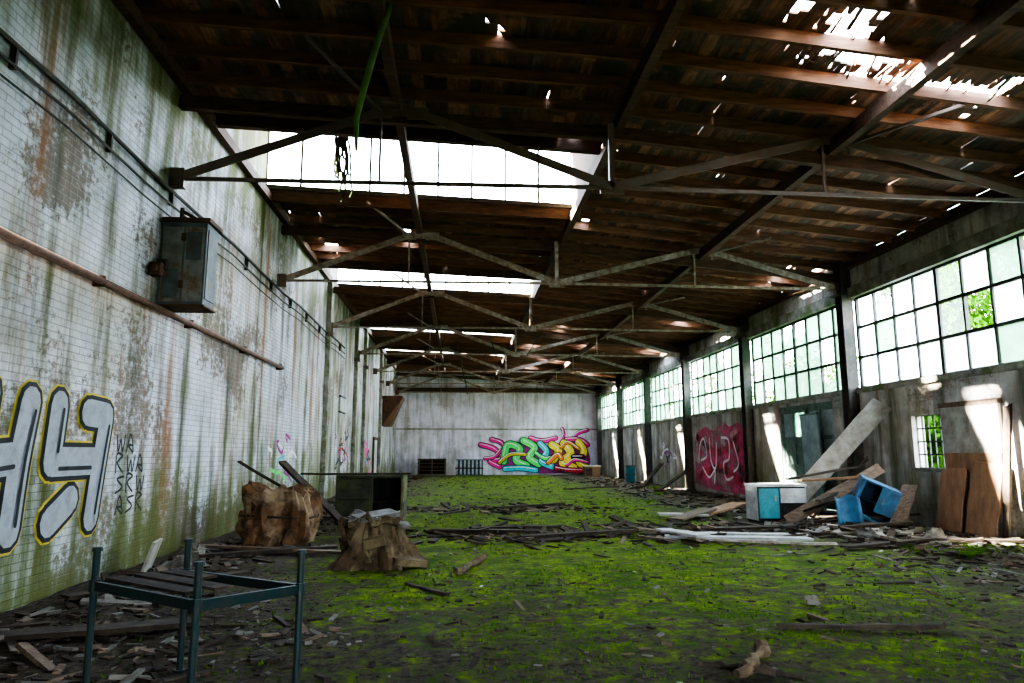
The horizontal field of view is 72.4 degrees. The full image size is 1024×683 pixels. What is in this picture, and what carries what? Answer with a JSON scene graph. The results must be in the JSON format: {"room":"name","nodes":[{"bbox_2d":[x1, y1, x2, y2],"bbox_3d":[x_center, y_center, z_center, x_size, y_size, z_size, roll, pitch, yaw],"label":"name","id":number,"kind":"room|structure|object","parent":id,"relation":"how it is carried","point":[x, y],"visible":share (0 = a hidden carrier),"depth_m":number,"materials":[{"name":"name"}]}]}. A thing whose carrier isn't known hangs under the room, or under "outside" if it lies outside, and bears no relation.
{"room":"abandoned warehouse","nodes":[
{"label":"abandoned warehouse","id":0,"kind":"room"},
{"bbox_2d":[0,27,344,358],"bbox_3d":[-5.477,-2.042,12.095,0.088,0.532,32.001,1,-9,-4],"label":"pipe","id":1,"kind":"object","parent":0,"point":[15,47],"depth_m":9.14,"materials":[{"name":"metal"}]},
{"bbox_2d":[0,0,397,612],"bbox_3d":[-6.636,0.661,24.016,0.400,9.650,56.500,1,-9,-4],"label":"wall","id":2,"kind":"structure","parent":0,"point":[194,406],"depth_m":10.05,"materials":[{"name":"paint"}]},
{"bbox_2d":[0,376,114,555],"bbox_3d":[-5.214,1.340,7.617,0.029,1.926,3.500,1,-9,-4],"label":"graffiti letters","id":3,"kind":"object","parent":2,"relation":"attached to","point":[60,460],"visible":1,"depth_m":7.99,"materials":[{"name":"paint"}]},
{"bbox_2d":[114,434,143,515],"bbox_3d":[-5.403,1.860,9.895,0.001,1.115,0.952,1,-9,-4],"label":"graffiti tag","id":4,"kind":"object","parent":2,"relation":"attached to","point":[128,444],"visible":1,"depth_m":9.86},
{"bbox_2d":[0,227,283,369],"bbox_3d":[-5.081,-1.063,6.994,0.148,0.140,22.200,1,-9,-4],"label":"pipe","id":5,"kind":"object","parent":2,"relation":"attached to","point":[98,280],"visible":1,"depth_m":9.05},
{"bbox_2d":[149,207,222,312],"bbox_3d":[-5.053,-1.336,10.842,0.730,1.630,0.990,1,-9,-4],"label":"electrical box","id":6,"kind":"object","parent":2,"relation":"attached to","point":[185,270],"visible":0.98,"depth_m":10.79,"materials":[{"name":"grey metal"}]},
{"bbox_2d":[268,433,301,483],"bbox_3d":[-6.082,3.292,18.925,0.010,1.621,4.049,1,-9,-4],"label":"graffiti scrawl","id":7,"kind":"object","parent":2,"relation":"attached to","point":[287,436],"visible":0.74,"depth_m":18.41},
{"bbox_2d":[319,282,334,497],"bbox_3d":[-6.323,1.602,24.042,0.250,7.600,0.320,1,-9,-4],"label":"wall pier","id":8,"kind":"object","parent":2,"relation":"attached to","point":[322,484],"depth_m":23.94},
{"bbox_2d":[334,430,348,469],"bbox_3d":[-6.742,4.194,27.708,0.011,1.703,3.393,1,-9,-4],"label":"scribble","id":9,"kind":"object","parent":2,"relation":"attached to","point":[346,437],"visible":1,"depth_m":27.63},
{"bbox_2d":[339,395,345,413],"bbox_3d":[-6.688,2.502,27.628,0.067,0.650,1.300,1,-9,-4],"label":"wall sign","id":10,"kind":"object","parent":2,"relation":"attached to","point":[342,399],"visible":1,"depth_m":27.43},
{"bbox_2d":[350,318,360,472],"bbox_3d":[-6.823,2.653,30.640,0.250,7.600,0.320,1,-9,-4],"label":"wall pier","id":11,"kind":"object","parent":2,"relation":"attached to","point":[357,359],"visible":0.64,"depth_m":30.57,"materials":[{"name":"concrete"}]},
{"bbox_2d":[360,330,368,472],"bbox_3d":[-7.040,3.108,33.496,0.250,7.600,0.320,1,-9,-4],"label":"wall pier","id":12,"kind":"object","parent":2,"relation":"attached to","point":[365,367],"visible":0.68,"depth_m":33.43,"materials":[{"name":"concrete"}]},
{"bbox_2d":[372,437,378,472],"bbox_3d":[-7.516,6.497,38.404,0.097,2.450,1.900,1,-9,-4],"label":"door","id":13,"kind":"structure","parent":2,"relation":"in","point":[375,439],"depth_m":38.31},
{"bbox_2d":[377,349,383,472],"bbox_3d":[-7.562,4.206,40.390,0.250,7.600,0.320,1,-9,-4],"label":"wall pier","id":14,"kind":"object","parent":2,"relation":"attached to","point":[381,381],"visible":0.71,"depth_m":40.34,"materials":[{"name":"concrete"}]},
{"bbox_2d":[382,396,404,426],"bbox_3d":[-7.270,4.307,42.934,1.190,1.800,2.000,1,-9,-4],"label":"board","id":15,"kind":"object","parent":2,"relation":"attached to","point":[391,405],"depth_m":42.10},
{"bbox_2d":[395,369,596,394],"bbox_3d":[-0.966,2.962,50.660,14.940,1.746,1.686,1,-9,-4],"label":"roof truss","id":16,"kind":"object","parent":2,"relation":"attached to","point":[397,392],"depth_m":51.25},
{"bbox_2d":[386,356,616,386],"bbox_3d":[-0.466,1.911,44.062,14.940,1.746,1.686,1,-9,-4],"label":"roof truss","id":17,"kind":"object","parent":2,"relation":"attached to","point":[388,383],"depth_m":44.65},
{"bbox_2d":[373,339,643,375],"bbox_3d":[0.034,0.861,37.464,14.940,1.746,1.686,1,-9,-4],"label":"roof truss","id":18,"kind":"object","parent":2,"relation":"attached to","point":[375,370],"depth_m":38.08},
{"bbox_2d":[358,312,682,359],"bbox_3d":[0.534,-0.190,30.866,14.940,1.746,1.686,1,-9,-4],"label":"roof truss","id":19,"kind":"object","parent":2,"relation":"attached to","point":[363,352],"depth_m":31.46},
{"bbox_2d":[331,272,740,335],"bbox_3d":[1.034,-1.241,24.268,14.940,1.746,1.686,1,-9,-4],"label":"roof truss","id":20,"kind":"object","parent":2,"relation":"attached to","point":[530,327],"depth_m":24.86,"materials":[{"name":"wood"}]},
{"bbox_2d":[277,201,840,294],"bbox_3d":[1.534,-2.292,17.670,14.940,1.746,1.686,1,-9,-4],"label":"roof truss","id":21,"kind":"object","parent":2,"relation":"attached to","point":[282,279],"depth_m":18.26,"materials":[{"name":"metal"}]},
{"bbox_2d":[168,35,1023,202],"bbox_3d":[2.034,-3.343,11.072,14.940,1.746,1.686,1,-9,-4],"label":"roof truss","id":22,"kind":"object","parent":2,"relation":"attached to","point":[178,177],"depth_m":11.65,"materials":[{"name":"wood"}]},
{"bbox_2d":[395,372,597,474],"bbox_3d":[-1.048,6.051,52.293,15.040,7.900,0.550,1,-9,-4],"label":"wall","id":23,"kind":"structure","parent":0,"point":[450,427],"depth_m":52.22,"materials":[{"name":"paint"}]},
{"bbox_2d":[478,427,589,473],"bbox_3d":[1.667,8.073,51.999,8.420,3.453,0.190,1,-9,-4],"label":"graffiti mural","id":24,"kind":"object","parent":23,"relation":"attached to","point":[567,455],"visible":1,"depth_m":51.97},
{"bbox_2d":[0,475,1023,682],"bbox_3d":[1.062,5.418,23.842,15.040,0.076,56.500,1,-9,-4],"label":"floor","id":25,"kind":"structure","parent":0,"point":[430,664],"depth_m":7.16,"materials":[{"name":"plant"}]},
{"bbox_2d":[178,542,205,560],"bbox_3d":[-4.829,3.184,10.624,0.429,0.254,0.370,1,-9,-4],"label":"chunk","id":26,"kind":"object","parent":25,"relation":"on","point":[198,549],"visible":0.59,"depth_m":10.49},
{"bbox_2d":[82,538,306,682],"bbox_3d":[-2.146,1.888,4.715,1.368,0.955,0.764,-6,-11,33],"label":"frame","id":27,"kind":"object","parent":25,"relation":"on","point":[184,582],"visible":1,"depth_m":4.65,"materials":[{"name":"teal paint"}]},
{"bbox_2d":[199,544,337,557],"bbox_3d":[-3.832,3.309,11.053,2.168,0.061,0.206,6,-11,-32],"label":"plank","id":28,"kind":"object","parent":25,"relation":"on","point":[323,547],"visible":0.89,"depth_m":10.94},
{"bbox_2d":[196,543,341,553],"bbox_3d":[-3.985,3.342,11.302,2.747,0.094,0.125,-2,-9,11],"label":"plank","id":29,"kind":"object","parent":28,"relation":"on","point":[206,545],"visible":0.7,"depth_m":11.29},
{"bbox_2d":[235,481,322,546],"bbox_3d":[-4.167,3.115,12.591,1.497,1.215,1.167,3,-10,-20],"label":"tree stump","id":30,"kind":"object","parent":25,"relation":"on","point":[270,516],"visible":1,"depth_m":12.18,"materials":[{"name":"brown wood"}]},
{"bbox_2d":[279,460,342,521],"bbox_3d":[-3.764,3.014,13.549,1.972,1.396,0.205,-5,-10,27],"label":"plank","id":31,"kind":"object","parent":25,"relation":"on","point":[284,464],"visible":0.56,"depth_m":13.71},
{"bbox_2d":[237,460,325,513],"bbox_3d":[-4.509,2.854,13.673,1.736,1.047,0.074,1,-9,-8],"label":"plank","id":32,"kind":"object","parent":31,"relation":"on","point":[240,461],"visible":0.56,"depth_m":13.63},
{"bbox_2d":[334,475,406,524],"bbox_3d":[-3.248,3.664,16.331,1.515,1.100,1.200,1,-9,-4],"label":"base cabinet","id":33,"kind":"object","parent":25,"relation":"on","point":[365,493],"visible":0.67,"depth_m":15.81,"materials":[{"name":"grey wood"}]},
{"bbox_2d":[300,473,410,474],"bbox_3d":[-3.569,3.026,16.003,2.543,0.050,0.227,0,-9,0],"label":"plank","id":34,"kind":"object","parent":33,"relation":"on","point":[301,473],"visible":1,"depth_m":15.90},
{"bbox_2d":[327,508,429,571],"bbox_3d":[-1.931,2.862,10.196,1.468,0.811,1.162,1,-9,-4],"label":"tree stump","id":35,"kind":"object","parent":25,"relation":"on","point":[375,540],"visible":1,"depth_m":9.85,"materials":[{"name":"wood"}]},
{"bbox_2d":[404,582,449,595],"bbox_3d":[-0.988,2.887,8.148,0.063,0.051,0.923,8,-12,-39],"label":"plank","id":36,"kind":"object","parent":25,"relation":"on","point":[423,588],"visible":0.94,"depth_m":8.10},
{"bbox_2d":[417,459,445,474],"bbox_3d":[-5.662,8.833,49.418,2.000,1.100,0.950,1,-9,-4],"label":"pallet stack","id":37,"kind":"object","parent":25,"relation":"on","point":[425,466],"visible":1,"depth_m":49.80,"materials":[{"name":"brown wood"}]},
{"bbox_2d":[455,459,483,474],"bbox_3d":[-3.030,8.937,49.748,2.000,1.100,0.560,1,-9,-4],"label":"crate","id":38,"kind":"object","parent":25,"relation":"on","point":[463,466],"visible":1,"depth_m":49.52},
{"bbox_2d":[453,554,486,574],"bbox_3d":[-0.558,3.137,9.875,0.150,0.136,1.408,-2,-9,12],"label":"log","id":39,"kind":"object","parent":25,"relation":"on","point":[476,561],"visible":1,"depth_m":9.72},
{"bbox_2d":[472,524,561,528],"bbox_3d":[0.104,3.906,14.716,1.913,0.065,0.208,2,-9,-10],"label":"plank","id":40,"kind":"object","parent":25,"relation":"on","point":[559,525],"visible":0.72,"depth_m":14.66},
{"bbox_2d":[22,496,1023,682],"bbox_3d":[1.701,3.948,14.719,14.493,0.113,22.019,1,-9,-4],"label":"tufts","id":41,"kind":"object","parent":25,"relation":"on","point":[720,587],"visible":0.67,"depth_m":7.03,"materials":[{"name":"plant"}]},
{"bbox_2d":[581,465,600,476],"bbox_3d":[5.338,8.744,47.143,1.200,0.760,1.000,1,-9,-4],"label":"base cabinet","id":42,"kind":"object","parent":25,"relation":"on","point":[588,470],"visible":0.93,"depth_m":46.74,"materials":[{"name":"brown wood"}]},
{"bbox_2d":[595,385,601,474],"bbox_3d":[6.360,6.472,51.441,0.420,6.600,0.440,1,-9,-4],"label":"steel column","id":43,"kind":"structure","parent":25,"relation":"on","point":[598,399],"depth_m":51.35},
{"bbox_2d":[614,375,623,478],"bbox_3d":[6.860,5.421,44.843,0.420,6.600,0.440,1,-9,-4],"label":"steel column","id":44,"kind":"structure","parent":25,"relation":"on","point":[619,381],"depth_m":44.71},
{"bbox_2d":[625,465,635,482],"bbox_3d":[6.438,7.191,37.929,0.600,0.930,0.600,1,-9,-4],"label":"drum","id":45,"kind":"object","parent":25,"relation":"on","point":[630,474],"visible":0.95,"depth_m":37.71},
{"bbox_2d":[641,361,652,482],"bbox_3d":[7.361,4.370,38.245,0.420,6.600,0.440,1,-9,-4],"label":"steel column","id":46,"kind":"structure","parent":25,"relation":"on","point":[646,381],"depth_m":38.15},
{"bbox_2d":[640,463,663,486],"bbox_3d":[6.765,6.430,33.772,0.207,1.096,2.102,-7,-12,38],"label":"plank","id":47,"kind":"object","parent":25,"relation":"on","point":[659,465],"visible":0.94,"depth_m":33.68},
{"bbox_2d":[656,469,690,491],"bbox_3d":[6.818,5.846,29.537,2.036,0.922,0.210,6,-11,-34],"label":"plank","id":48,"kind":"object","parent":25,"relation":"on","point":[674,479],"visible":0.96,"depth_m":29.50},
{"bbox_2d":[678,343,693,489],"bbox_3d":[7.861,3.319,31.647,0.420,6.600,0.440,1,-9,-4],"label":"steel column","id":49,"kind":"structure","parent":25,"relation":"on","point":[685,367],"depth_m":31.54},
{"bbox_2d":[667,507,716,520],"bbox_3d":[4.445,4.228,17.178,0.423,0.186,1.892,-8,-12,40],"label":"plywood sheet","id":50,"kind":"object","parent":25,"relation":"on","point":[703,510],"visible":0.96,"depth_m":17.05,"materials":[{"name":"brown wood"}]},
{"bbox_2d":[656,512,709,516],"bbox_3d":[4.204,4.248,17.207,1.250,0.056,0.529,-1,-9,5],"label":"plywood sheet","id":51,"kind":"object","parent":50,"relation":"on","point":[658,513],"visible":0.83,"depth_m":17.01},
{"bbox_2d":[708,502,745,515],"bbox_3d":[5.359,4.307,18.011,1.639,0.286,0.527,6,-11,-34],"label":"plywood sheet","id":52,"kind":"object","parent":25,"relation":"on","point":[730,505],"visible":0.61,"depth_m":18.06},
{"bbox_2d":[697,659,775,676],"bbox_3d":[1.649,2.397,5.155,0.557,0.093,0.098,-4,-10,24],"label":"log","id":53,"kind":"object","parent":25,"relation":"on","point":[765,670],"visible":0.84,"depth_m":5.13,"materials":[{"name":"brown wood"}]},
{"bbox_2d":[734,313,756,498],"bbox_3d":[8.361,2.268,25.049,0.420,6.600,0.440,1,-9,-4],"label":"steel column","id":54,"kind":"structure","parent":25,"relation":"on","point":[743,343],"depth_m":24.99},
{"bbox_2d":[733,639,770,677],"bbox_3d":[1.825,2.407,5.287,0.144,0.138,0.841,-5,-10,30],"label":"log","id":55,"kind":"object","parent":25,"relation":"on","point":[762,649],"visible":0.98,"depth_m":5.17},
{"bbox_2d":[698,538,837,544],"bbox_3d":[4.459,3.539,12.366,2.414,0.052,0.084,-3,-9,16],"label":"metal strip","id":56,"kind":"object","parent":25,"relation":"on","point":[704,539],"visible":0.89,"depth_m":12.32,"materials":[{"name":"grey metal"}]},
{"bbox_2d":[744,483,807,522],"bbox_3d":[6.271,3.824,16.636,1.210,0.880,0.730,1,-9,-4],"label":"base unit","id":57,"kind":"object","parent":25,"relation":"on","point":[764,501],"visible":0.83,"depth_m":16.33,"materials":[{"name":"white wood"}]},
{"bbox_2d":[798,476,858,481],"bbox_3d":[7.475,3.232,16.500,1.313,0.139,0.523,-2,-9,14],"label":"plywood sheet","id":58,"kind":"object","parent":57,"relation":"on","point":[846,477],"visible":0.96,"depth_m":16.32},
{"bbox_2d":[785,465,863,479],"bbox_3d":[7.374,3.076,16.469,2.082,0.352,0.105,2,-9,-13],"label":"plank","id":59,"kind":"object","parent":58,"relation":"on","point":[856,466],"visible":1,"depth_m":16.42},
{"bbox_2d":[805,594,820,604],"bbox_3d":[3.223,2.764,7.517,0.147,0.106,0.145,-6,-11,35],"label":"chunk","id":60,"kind":"object","parent":25,"relation":"on","point":[810,600],"visible":1,"depth_m":7.48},
{"bbox_2d":[784,463,884,523],"bbox_3d":[7.414,3.506,16.090,2.516,1.394,0.156,1,-9,-6],"label":"plank","id":61,"kind":"object","parent":25,"relation":"on","point":[874,471],"visible":0.83,"depth_m":16.06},
{"bbox_2d":[815,492,837,502],"bbox_3d":[7.632,3.481,16.271,2.148,0.427,0.126,7,-12,-39],"label":"plank","id":62,"kind":"object","parent":61,"relation":"on","point":[829,495],"visible":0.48,"depth_m":15.76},
{"bbox_2d":[798,398,891,501],"bbox_3d":[7.813,2.912,17.104,2.826,3.036,0.103,-3,-10,18],"label":"leaning board","id":63,"kind":"object","parent":25,"relation":"on","point":[873,413],"visible":0.72,"depth_m":17.03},
{"bbox_2d":[830,264,864,494],"bbox_3d":[8.861,1.217,18.451,0.420,6.600,0.440,1,-9,-4],"label":"steel column","id":64,"kind":"structure","parent":25,"relation":"on","point":[848,362],"depth_m":18.52,"materials":[{"name":"metal"}]},
{"bbox_2d":[776,623,945,629],"bbox_3d":[3.159,2.586,6.352,1.529,0.054,0.062,0,-9,1],"label":"plank","id":65,"kind":"object","parent":25,"relation":"on","point":[858,626],"visible":1,"depth_m":6.33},
{"bbox_2d":[851,475,901,522],"bbox_3d":[7.989,3.528,15.472,1.091,1.144,0.661,-3,-9,16],"label":"base cabinet","id":66,"kind":"object","parent":25,"relation":"on","point":[876,498],"visible":0.86,"depth_m":15.31,"materials":[{"name":"wood"}]},
{"bbox_2d":[924,527,944,537],"bbox_3d":[7.910,3.594,13.117,0.421,0.228,0.336,1,-9,-4],"label":"chunk","id":67,"kind":"object","parent":25,"relation":"on","point":[934,531],"visible":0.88,"depth_m":13.03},
{"bbox_2d":[935,468,966,532],"bbox_3d":[9.028,3.247,14.399,0.271,1.293,0.768,1,-9,-4],"label":"plywood sheet","id":68,"kind":"object","parent":25,"relation":"on","point":[952,487],"visible":0.91,"depth_m":14.35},
{"bbox_2d":[941,541,1015,552],"bbox_3d":[7.433,3.272,11.082,0.884,0.169,0.927,1,-9,-4],"label":"fern","id":69,"kind":"object","parent":25,"relation":"on","point":[972,547],"visible":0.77,"depth_m":11.07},
{"bbox_2d":[1002,403,1011,537],"bbox_3d":[9.223,2.410,13.031,0.361,2.520,0.169,-1,-9,5],"label":"plank","id":70,"kind":"object","parent":25,"relation":"on","point":[1007,415],"visible":0.89,"depth_m":13.01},
{"bbox_2d":[111,0,1023,390],"bbox_3d":[1.076,-1.489,24.791,15.056,1.659,56.200,1,-9,-4],"label":"roof frame","id":71,"kind":"structure","parent":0,"point":[220,114],"depth_m":13.22,"materials":[{"name":"wood"}]},
{"bbox_2d":[353,3,391,150],"bbox_3d":[-1.784,-3.586,9.074,0.485,2.378,0.160,3,-9,-17],"label":"hose","id":72,"kind":"object","parent":71,"relation":"hanging from","point":[375,48],"visible":0.94,"depth_m":9.01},
{"bbox_2d":[456,318,542,393],"bbox_3d":[-1.513,0.777,32.857,2.332,2.811,7.128,6,-11,-32],"label":"hanging cable","id":73,"kind":"object","parent":71,"relation":"hanging from","point":[483,318],"visible":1,"depth_m":30.51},
{"bbox_2d":[133,0,1023,355],"bbox_3d":[1.038,-2.581,25.449,15.040,2.854,57.760,1,-9,-4],"label":"ceiling","id":74,"kind":"structure","parent":0,"point":[895,28],"depth_m":11.07,"materials":[{"name":"wood"}]},
{"bbox_2d":[333,136,353,202],"bbox_3d":[-3.948,-4.109,16.394,0.517,1.740,0.228,1,-9,-4],"label":"dead leaf","id":75,"kind":"object","parent":74,"relation":"hanging from","point":[340,142],"visible":0.82,"depth_m":16.39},
{"bbox_2d":[266,132,596,208],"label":"window","id":76,"kind":"structure","parent":74,"relation":"attached to","point":[583,162],"depth_m":16.79,"materials":[{"name":"dark painted steel"},{"name":"clear glass"}]},
{"bbox_2d":[337,269,537,296],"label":"window","id":77,"kind":"structure","parent":74,"relation":"attached to","point":[532,286],"depth_m":26.45,"materials":[{"name":"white glass"}]},
{"bbox_2d":[369,328,512,337],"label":"window","id":78,"kind":"structure","parent":74,"relation":"attached to","point":[385,329],"depth_m":35.95,"materials":[{"name":"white glass"}]},
{"bbox_2d":[385,350,503,357],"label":"window","id":79,"kind":"structure","parent":74,"relation":"attached to","point":[403,351],"depth_m":43.26,"materials":[{"name":"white glass"}]},
{"bbox_2d":[137,0,1023,386],"bbox_3d":[1.056,-1.650,25.087,15.053,1.240,56.011,1,-9,-4],"label":"joist","id":80,"kind":"object","parent":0,"point":[449,312],"depth_m":13.73,"materials":[{"name":"wood"}]},
{"bbox_2d":[595,172,1023,538],"bbox_3d":[8.651,2.223,24.926,0.420,6.850,56.500,1,-9,-4],"label":"wall","id":81,"kind":"structure","parent":0,"point":[892,444],"depth_m":17.09,"materials":[{"name":"paint"}]},
{"bbox_2d":[602,390,622,428],"bbox_3d":[6.900,4.795,48.348,0.080,2.450,6.400,1,-9,-4],"label":"window","id":82,"kind":"structure","parent":81,"relation":"in","point":[608,414],"depth_m":49.12,"materials":[{"name":"clear glass"}]},
{"bbox_2d":[623,379,651,425],"bbox_3d":[7.400,3.744,41.750,0.080,2.450,6.400,1,-9,-4],"label":"window","id":83,"kind":"structure","parent":81,"relation":"in","point":[635,415],"depth_m":42.12,"materials":[{"name":"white glass"}]},
{"bbox_2d":[651,366,691,420],"bbox_3d":[7.900,2.693,35.152,0.080,2.450,6.400,1,-9,-4],"label":"window","id":84,"kind":"structure","parent":81,"relation":"in","point":[662,397],"depth_m":35.60,"materials":[{"name":"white glass"}]},
{"bbox_2d":[690,344,740,414],"bbox_3d":[8.400,1.642,28.553,0.080,2.450,6.400,1,-9,-4],"label":"window","id":85,"kind":"structure","parent":81,"relation":"in","point":[727,395],"depth_m":28.47,"materials":[{"name":"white glass"}]},
{"bbox_2d":[695,422,744,494],"bbox_3d":[8.275,4.606,28.123,0.034,2.750,6.000,1,-9,-4],"label":"graffiti","id":86,"kind":"object","parent":81,"relation":"attached to","point":[726,455],"visible":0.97,"depth_m":27.47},
{"bbox_2d":[751,306,840,404],"bbox_3d":[8.900,0.591,21.955,0.080,2.450,6.400,1,-9,-4],"label":"window","id":87,"kind":"structure","parent":81,"relation":"in","point":[817,350],"depth_m":21.68,"materials":[{"name":"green glass"}]},
{"bbox_2d":[780,401,837,509],"bbox_3d":[8.930,3.421,20.999,0.135,3.050,3.420,1,-9,-4],"label":"door","id":88,"kind":"structure","parent":81,"relation":"in","point":[793,458],"depth_m":21.66,"materials":[{"name":"green paint"}]},
{"bbox_2d":[799,412,826,510],"bbox_3d":[8.724,3.464,20.317,0.135,2.750,1.050,1,-9,-4],"label":"door","id":89,"kind":"structure","parent":81,"relation":"in","point":[809,423],"depth_m":20.35,"materials":[{"name":"green"}]},
{"bbox_2d":[912,414,945,471],"bbox_3d":[9.304,2.256,15.577,0.165,1.265,1.200,1,-9,-4],"label":"window","id":90,"kind":"structure","parent":81,"relation":"in","point":[923,469],"depth_m":15.63,"materials":[{"name":"metal"}]},
{"bbox_2d":[854,232,1023,386],"bbox_3d":[9.400,-0.460,15.357,0.080,2.450,6.400,1,-9,-4],"label":"window","id":91,"kind":"structure","parent":81,"relation":"in","point":[912,342],"depth_m":15.29,"materials":[{"name":"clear glass"}]},
{"bbox_2d":[937,398,1002,472],"bbox_3d":[9.285,1.926,14.156,0.110,1.450,1.700,1,-9,-4],"label":"notice board","id":92,"kind":"object","parent":81,"relation":"attached to","point":[972,430],"visible":0.83,"depth_m":14.09,"materials":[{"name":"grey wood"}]},
{"bbox_3d":[11.973,8.337,40.197,150.000,0.380,160.000,1,-9,-4],"label":"ground","id":93,"kind":"structure","parent":0,"visible":0},
{"bbox_2d":[0,475,1023,682],"bbox_3d":[0.858,5.608,25.261,15.156,0.353,48.767,1,-9,-4],"label":"debris","id":94,"kind":"object","parent":93,"relation":"on","point":[821,530],"visible":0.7,"depth_m":8.98,"materials":[{"name":"plant"}]},
{"bbox_2d":[0,617,190,641],"bbox_3d":[-3.827,2.526,6.110,2.023,0.050,0.265,4,-10,-21],"label":"plank","id":95,"kind":"object","parent":94,"relation":"on","point":[134,626],"visible":0.88,"depth_m":6.12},
{"bbox_2d":[141,538,162,571],"bbox_3d":[-4.900,2.914,9.522,0.162,0.413,0.500,3,-9,-16],"label":"board","id":96,"kind":"object","parent":94,"relation":"on","point":[155,546],"visible":0.86,"depth_m":9.40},
{"bbox_2d":[60,569,251,599],"bbox_3d":[-4.117,2.873,8.312,0.210,0.050,2.154,-8,-12,40],"label":"plank","id":97,"kind":"object","parent":94,"relation":"on","point":[82,594],"visible":0.37,"depth_m":7.68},
{"bbox_2d":[169,554,191,566],"bbox_3d":[-4.674,3.109,9.931,0.327,0.184,0.257,1,-9,-4],"label":"chunk","id":98,"kind":"object","parent":94,"relation":"on","point":[178,560],"visible":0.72,"depth_m":9.82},
{"bbox_2d":[431,528,542,532],"bbox_3d":[-0.502,3.727,13.785,2.237,0.073,0.204,-2,-9,12],"label":"plank","id":99,"kind":"object","parent":94,"relation":"on","point":[437,529],"visible":0.91,"depth_m":13.70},
{"bbox_2d":[492,502,564,508],"bbox_3d":[0.479,4.661,19.907,2.148,0.106,0.211,3,-10,-21],"label":"plank","id":100,"kind":"object","parent":94,"relation":"on","point":[559,503],"visible":0.96,"depth_m":19.83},
{"bbox_2d":[520,529,635,537],"bbox_3d":[1.272,3.670,13.372,2.323,0.100,0.212,3,-9,-17],"label":"plank","id":101,"kind":"object","parent":94,"relation":"on","point":[559,534],"visible":1,"depth_m":13.31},
{"bbox_2d":[664,534,813,540],"bbox_3d":[4.122,3.594,12.840,2.606,0.061,0.313,-2,-9,14],"label":"board","id":102,"kind":"object","parent":94,"relation":"on","point":[789,538],"visible":0.8,"depth_m":12.70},
{"bbox_2d":[656,528,710,536],"bbox_3d":[3.199,3.591,13.161,0.316,0.052,1.296,4,-10,-22],"label":"board","id":103,"kind":"object","parent":102,"relation":"on","point":[668,530],"visible":1,"depth_m":12.99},
{"bbox_2d":[701,524,798,530],"bbox_3d":[4.850,3.833,14.432,1.972,0.120,0.367,-1,-9,4],"label":"plank","id":104,"kind":"object","parent":94,"relation":"on","point":[786,525],"visible":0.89,"depth_m":14.30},
{"bbox_2d":[698,532,807,536],"bbox_3d":[4.370,3.725,13.545,2.539,0.051,0.262,-2,-9,10],"label":"board","id":105,"kind":"object","parent":94,"relation":"on","point":[728,533],"visible":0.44,"depth_m":13.42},
{"bbox_2d":[812,456,868,515],"bbox_3d":[7.969,3.536,17.001,1.412,1.508,0.144,-2,-9,13],"label":"plank","id":106,"kind":"object","parent":94,"relation":"on","point":[866,459],"visible":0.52,"depth_m":16.92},
{"bbox_2d":[834,495,863,524],"bbox_3d":[7.316,3.704,15.236,0.553,0.716,0.269,-1,-9,6],"label":"sheet","id":107,"kind":"object","parent":94,"relation":"on","point":[848,507],"visible":0.83,"depth_m":15.25,"materials":[{"name":"plastic"}]},
{"bbox_2d":[813,512,920,523],"bbox_3d":[7.796,3.888,15.405,2.242,0.276,0.185,-2,-9,12],"label":"plank","id":108,"kind":"object","parent":94,"relation":"on","point":[916,513],"visible":0.59,"depth_m":15.38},
{"bbox_2d":[841,520,914,527],"bbox_3d":[7.550,3.778,14.443,1.387,0.173,0.232,-1,-9,9],"label":"plank","id":109,"kind":"object","parent":94,"relation":"on","point":[909,521],"visible":0.94,"depth_m":14.36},
{"bbox_2d":[839,537,937,548],"bbox_3d":[6.490,3.457,12.024,2.163,0.088,0.187,3,-10,-21],"label":"plank","id":110,"kind":"object","parent":94,"relation":"on","point":[923,539],"visible":0.94,"depth_m":11.92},
{"bbox_2d":[891,484,917,525],"bbox_3d":[8.558,3.557,15.263,0.311,0.830,1.147,-9,-13,44],"label":"plank","id":111,"kind":"object","parent":94,"relation":"on","point":[902,512],"visible":0.76,"depth_m":15.22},
{"bbox_2d":[912,537,1023,542],"bbox_3d":[8.177,3.498,12.346,1.950,0.111,0.210,-5,-10,27],"label":"plank","id":112,"kind":"object","parent":94,"relation":"on","point":[939,539],"visible":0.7,"depth_m":12.22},
{"bbox_2d":[938,548,1007,558],"bbox_3d":[6.926,3.201,10.588,0.839,0.154,0.744,1,-9,-4],"label":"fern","id":113,"kind":"object","parent":94,"relation":"on","point":[968,552],"visible":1,"depth_m":10.54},
{"bbox_2d":[965,461,1002,538],"bbox_3d":[9.091,3.036,13.479,0.321,1.447,0.869,1,-9,-4],"label":"plywood sheet","id":114,"kind":"object","parent":94,"relation":"on","point":[984,503],"visible":0.89,"depth_m":13.44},
{"bbox_2d":[665,353,769,416],"bbox_3d":[14.267,4.273,49.166,8.695,10.441,9.183,-1,-9,7],"label":"tree","id":115,"kind":"object","parent":93,"relation":"on","point":[714,388],"visible":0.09,"depth_m":49.54,"materials":[{"name":"green plant"}]},
{"bbox_2d":[750,325,859,404],"bbox_3d":[14.720,2.946,34.454,8.704,8.434,7.062,3,-10,-19],"label":"tree","id":116,"kind":"object","parent":93,"relation":"on","point":[830,378],"visible":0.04,"depth_m":34.90,"materials":[{"name":"green plant"}]},
{"bbox_2d":[923,415,942,467],"bbox_3d":[11.559,2.897,19.129,3.744,3.731,4.366,3,-10,-18],"label":"bush","id":117,"kind":"object","parent":93,"relation":"on","point":[938,436],"visible":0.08,"depth_m":18.18,"materials":[{"name":"green plant"}]},
{"bbox_2d":[867,237,1023,335],"bbox_3d":[13.886,0.536,20.665,5.885,8.855,6.391,-2,-9,12],"label":"tree","id":118,"kind":"object","parent":93,"relation":"on","point":[979,307],"visible":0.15,"depth_m":19.84,"materials":[{"name":"green plant"}]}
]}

